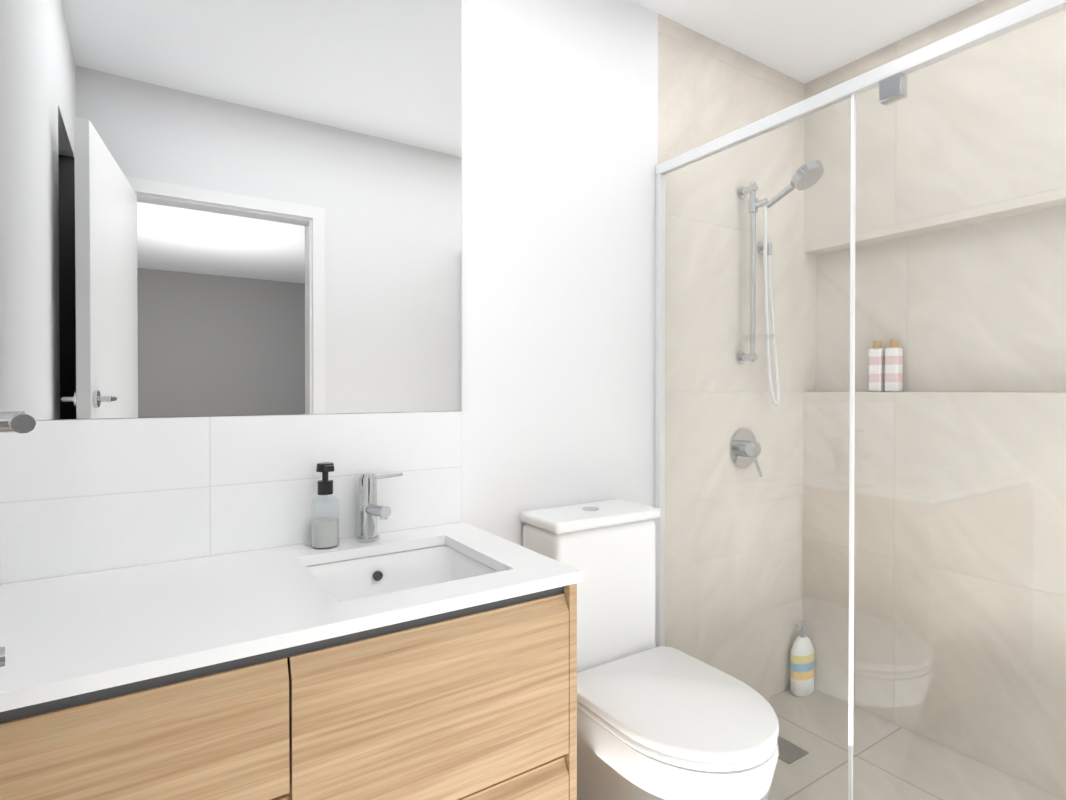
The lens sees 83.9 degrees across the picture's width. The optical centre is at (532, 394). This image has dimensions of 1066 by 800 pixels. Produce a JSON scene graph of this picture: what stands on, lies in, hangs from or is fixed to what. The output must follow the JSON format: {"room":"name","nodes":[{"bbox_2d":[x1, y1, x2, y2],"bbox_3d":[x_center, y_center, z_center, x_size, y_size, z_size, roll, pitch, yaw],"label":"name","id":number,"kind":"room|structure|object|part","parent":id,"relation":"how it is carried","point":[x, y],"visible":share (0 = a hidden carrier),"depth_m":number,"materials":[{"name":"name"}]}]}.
{"room":"bathroom","nodes":[
{"label":"bathroom","id":0,"kind":"room"},
{"bbox_2d":[1,0,657,584],"bbox_3d":[-0.350,-0.035,1.569,1.780,2.500,0.100,0,1,-33],"label":"wall","id":1,"kind":"structure","parent":0,"point":[559,148],"depth_m":1.78,"materials":[{"name":"white paint"}]},
{"bbox_2d":[0,411,461,583],"bbox_3d":[-0.588,0.197,1.350,0.940,0.300,0.010,0,1,-33],"label":"tile backsplash","id":2,"kind":"structure","parent":1,"relation":"attached to","point":[79,496],"depth_m":1.26,"materials":[{"name":"white tile"}]},
{"bbox_2d":[0,0,461,419],"bbox_3d":[-0.588,-0.589,1.344,0.939,1.269,0.008,0,1,-33],"label":"vanity mirror","id":3,"kind":"object","parent":1,"relation":"attached to","point":[228,207],"visible":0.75,"depth_m":1.29,"materials":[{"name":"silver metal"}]},
{"bbox_2d":[658,14,815,698],"bbox_3d":[0.790,-0.041,2.314,0.944,2.500,0.100,0,1,-33],"label":"shower wall tile","id":4,"kind":"structure","parent":1,"relation":"attached to","point":[709,89],"depth_m":2.22,"materials":[{"name":"beige tile"}]},
{"bbox_2d":[730,429,761,476],"bbox_3d":[0.822,0.218,2.227,0.150,0.177,0.078,0,1,-33],"label":"shower mixer","id":5,"kind":"object","parent":4,"relation":"attached to","point":[735,441],"depth_m":2.23,"materials":[{"name":"silver metal"}]},
{"bbox_2d":[737,160,823,363],"bbox_3d":[0.919,-0.457,2.151,0.177,0.683,0.302,0,1,-33],"label":"shower rail","id":6,"kind":"object","parent":4,"relation":"attached to","point":[741,193],"depth_m":2.19,"materials":[{"name":"silver metal"}]},
{"bbox_2d":[742,334,774,341],"bbox_3d":[0.816,-0.205,2.150,0.116,0.020,0.116,0,1,-33],"label":"soap dish","id":7,"kind":"object","parent":6,"relation":"attached to","point":[759,335],"depth_m":2.15,"materials":[{"name":"clear glass"}]},
{"bbox_2d":[763,207,779,406],"bbox_3d":[0.885,-0.320,2.233,0.132,0.733,0.069,0,1,-33],"label":"hose","id":8,"kind":"object","parent":6,"relation":"attached to","point":[769,288],"depth_m":2.23,"materials":[{"name":"silver metal"}]},
{"bbox_2d":[631,0,983,83],"bbox_3d":[0.483,-1.332,1.147,2.724,0.100,1.700,0,1,-33],"label":"ceiling","id":9,"kind":"structure","parent":0,"point":[804,41],"depth_m":2.06,"materials":[{"name":"white paint"}]},
{"bbox_2d":[766,688,1063,799],"bbox_3d":[0.483,1.268,1.167,2.724,0.100,1.700,0,1,-33],"label":"floor","id":10,"kind":"structure","parent":0,"point":[841,726],"depth_m":1.94,"materials":[{"name":"tile"}]},
{"bbox_2d":[0,522,581,799],"bbox_3d":[-0.443,0.783,1.137,0.942,0.870,0.528,0,1,-33],"label":"bathroom vanity","id":11,"kind":"object","parent":10,"relation":"on","point":[438,662],"visible":1,"depth_m":0.96,"materials":[{"name":"brown wood"}]},
{"bbox_3d":[-0.535,0.496,0.782,0.398,0.196,0.018,0,1,-33],"label":"drawer","id":12,"kind":"part","parent":11,"relation":"part of","materials":[{"name":"brown wood"}]},
{"bbox_3d":[-0.535,0.706,0.784,0.398,0.196,0.018,0,1,-33],"label":"drawer","id":13,"kind":"part","parent":11,"relation":"part of","materials":[{"name":"brown wood"}]},
{"bbox_2d":[0,522,581,711],"bbox_3d":[-0.440,0.359,1.130,0.942,0.022,0.520,0,1,-33],"label":"countertop","id":14,"kind":"structure","parent":11,"relation":"on","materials":[{"name":"white stone"}]},
{"bbox_2d":[311,462,339,549],"bbox_3d":[-0.471,0.252,1.350,0.062,0.189,0.076,0,1,-33],"label":"soap bottle","id":15,"kind":"object","parent":14,"relation":"on","point":[326,532],"visible":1,"depth_m":1.34,"materials":[{"name":"clear glass"}]},
{"bbox_2d":[357,472,402,541],"bbox_3d":[-0.341,0.267,1.388,0.111,0.157,0.152,0,1,-33],"label":"mixer tap","id":16,"kind":"object","parent":14,"relation":"on","point":[370,510],"visible":1,"depth_m":1.40,"materials":[{"name":"silver metal"}]},
{"bbox_2d":[306,544,497,602],"bbox_3d":[-0.271,0.443,1.227,0.378,0.147,0.358,0,1,-33],"label":"basin","id":17,"kind":"object","parent":14,"relation":"in","point":[379,571],"depth_m":1.37,"materials":[{"name":"white ceramic"}]},
{"bbox_3d":[-0.150,0.552,1.034,0.514,0.311,0.018,0,1,-33],"label":"drawer","id":18,"kind":"part","parent":11,"relation":"part of","materials":[{"name":"brown wood"}]},
{"bbox_3d":[-0.150,0.914,1.037,0.514,0.386,0.018,0,1,-33],"label":"drawer","id":19,"kind":"part","parent":11,"relation":"part of","materials":[{"name":"brown wood"}]},
{"bbox_2d":[520,499,778,799],"bbox_3d":[0.303,0.775,1.535,0.395,0.881,0.675,0,1,-33],"label":"toilet","id":20,"kind":"object","parent":10,"relation":"on","point":[654,722],"visible":0.81,"depth_m":1.47,"materials":[{"name":"white ceramic"}]},
{"bbox_3d":[0.170,0.352,1.735,0.382,0.030,0.190,0,1,-33],"label":"cistern lid","id":21,"kind":"part","parent":20,"relation":"part of","materials":[{"name":"white ceramic"}]},
{"bbox_3d":[0.358,0.761,1.451,0.395,0.046,0.472,0,1,-33],"label":"seat lid","id":22,"kind":"part","parent":20,"relation":"part of","materials":[{"name":"white plastic"}]},
{"bbox_2d":[777,736,808,763],"bbox_3d":[0.855,1.209,2.019,0.110,0.004,0.110,0,1,-33],"label":"grate","id":23,"kind":"object","parent":10,"relation":"on","point":[785,752],"depth_m":2.01,"materials":[{"name":"silver metal"}]},
{"bbox_2d":[790,621,813,695],"bbox_3d":[1.096,1.066,2.412,0.125,0.283,0.070,0,1,-33],"label":"wash bottle","id":24,"kind":"object","parent":10,"relation":"on","point":[800,665],"depth_m":2.38,"materials":[{"name":"multicoloured"}]},
{"bbox_2d":[655,0,1065,799],"bbox_3d":[0.833,0.223,1.388,0.080,1.983,1.496,0,1,-33],"label":"screen","id":25,"kind":"object","parent":10,"relation":"on","point":[889,82],"visible":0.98,"depth_m":1.45,"materials":[{"name":"clear glass"}]},
{"bbox_3d":[0.832,-0.751,1.381,0.026,0.034,1.495,0,1,-33],"label":"rail","id":26,"kind":"part","parent":25,"relation":"part of","materials":[{"name":"white metal"}]},
{"bbox_3d":[0.999,0.239,1.133,0.006,1.931,0.760,0,1,-33],"label":"glass door","id":27,"kind":"part","parent":25,"relation":"part of","materials":[{"name":"clear glass"}]},
{"bbox_2d":[803,0,1065,799],"bbox_3d":[1.646,-0.037,1.857,0.190,2.500,1.600,0,1,-33],"label":"wall","id":28,"kind":"structure","parent":0,"point":[873,476],"depth_m":2.03,"materials":[{"name":"tile"}]},
{"bbox_2d":[868,341,884,391],"bbox_3d":[1.317,-0.108,2.269,0.046,0.194,0.048,0,1,-33],"label":"bottle","id":29,"kind":"object","parent":28,"relation":"on","point":[880,361],"depth_m":2.25,"materials":[{"name":"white plastic"}]},
{"bbox_2d":[885,339,902,391],"bbox_3d":[1.350,-0.108,2.219,0.046,0.194,0.048,0,1,-33],"label":"bottle","id":30,"kind":"object","parent":28,"relation":"on","point":[890,353],"depth_m":2.20,"materials":[{"name":"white plastic"}]},
{"bbox_2d":[816,205,1065,391],"bbox_3d":[1.684,-0.297,1.880,0.100,0.580,1.600,0,1,-33],"label":"wall","id":31,"kind":"structure","parent":0,"point":[933,322],"depth_m":2.08,"materials":[{"name":"tile"}]},
{"bbox_3d":[0.023,0.208,-0.096,0.012,2.040,0.100,0,1,-33],"label":"door frame","id":32,"kind":"structure","parent":0,"visible":0},
{"bbox_2d":[0,411,35,666],"bbox_3d":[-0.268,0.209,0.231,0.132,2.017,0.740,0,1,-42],"label":"towel rail","id":33,"kind":"structure","parent":32,"relation":"attached to","point":[18,421],"depth_m":0.49,"materials":[{"name":"silver metal"}]}
]}

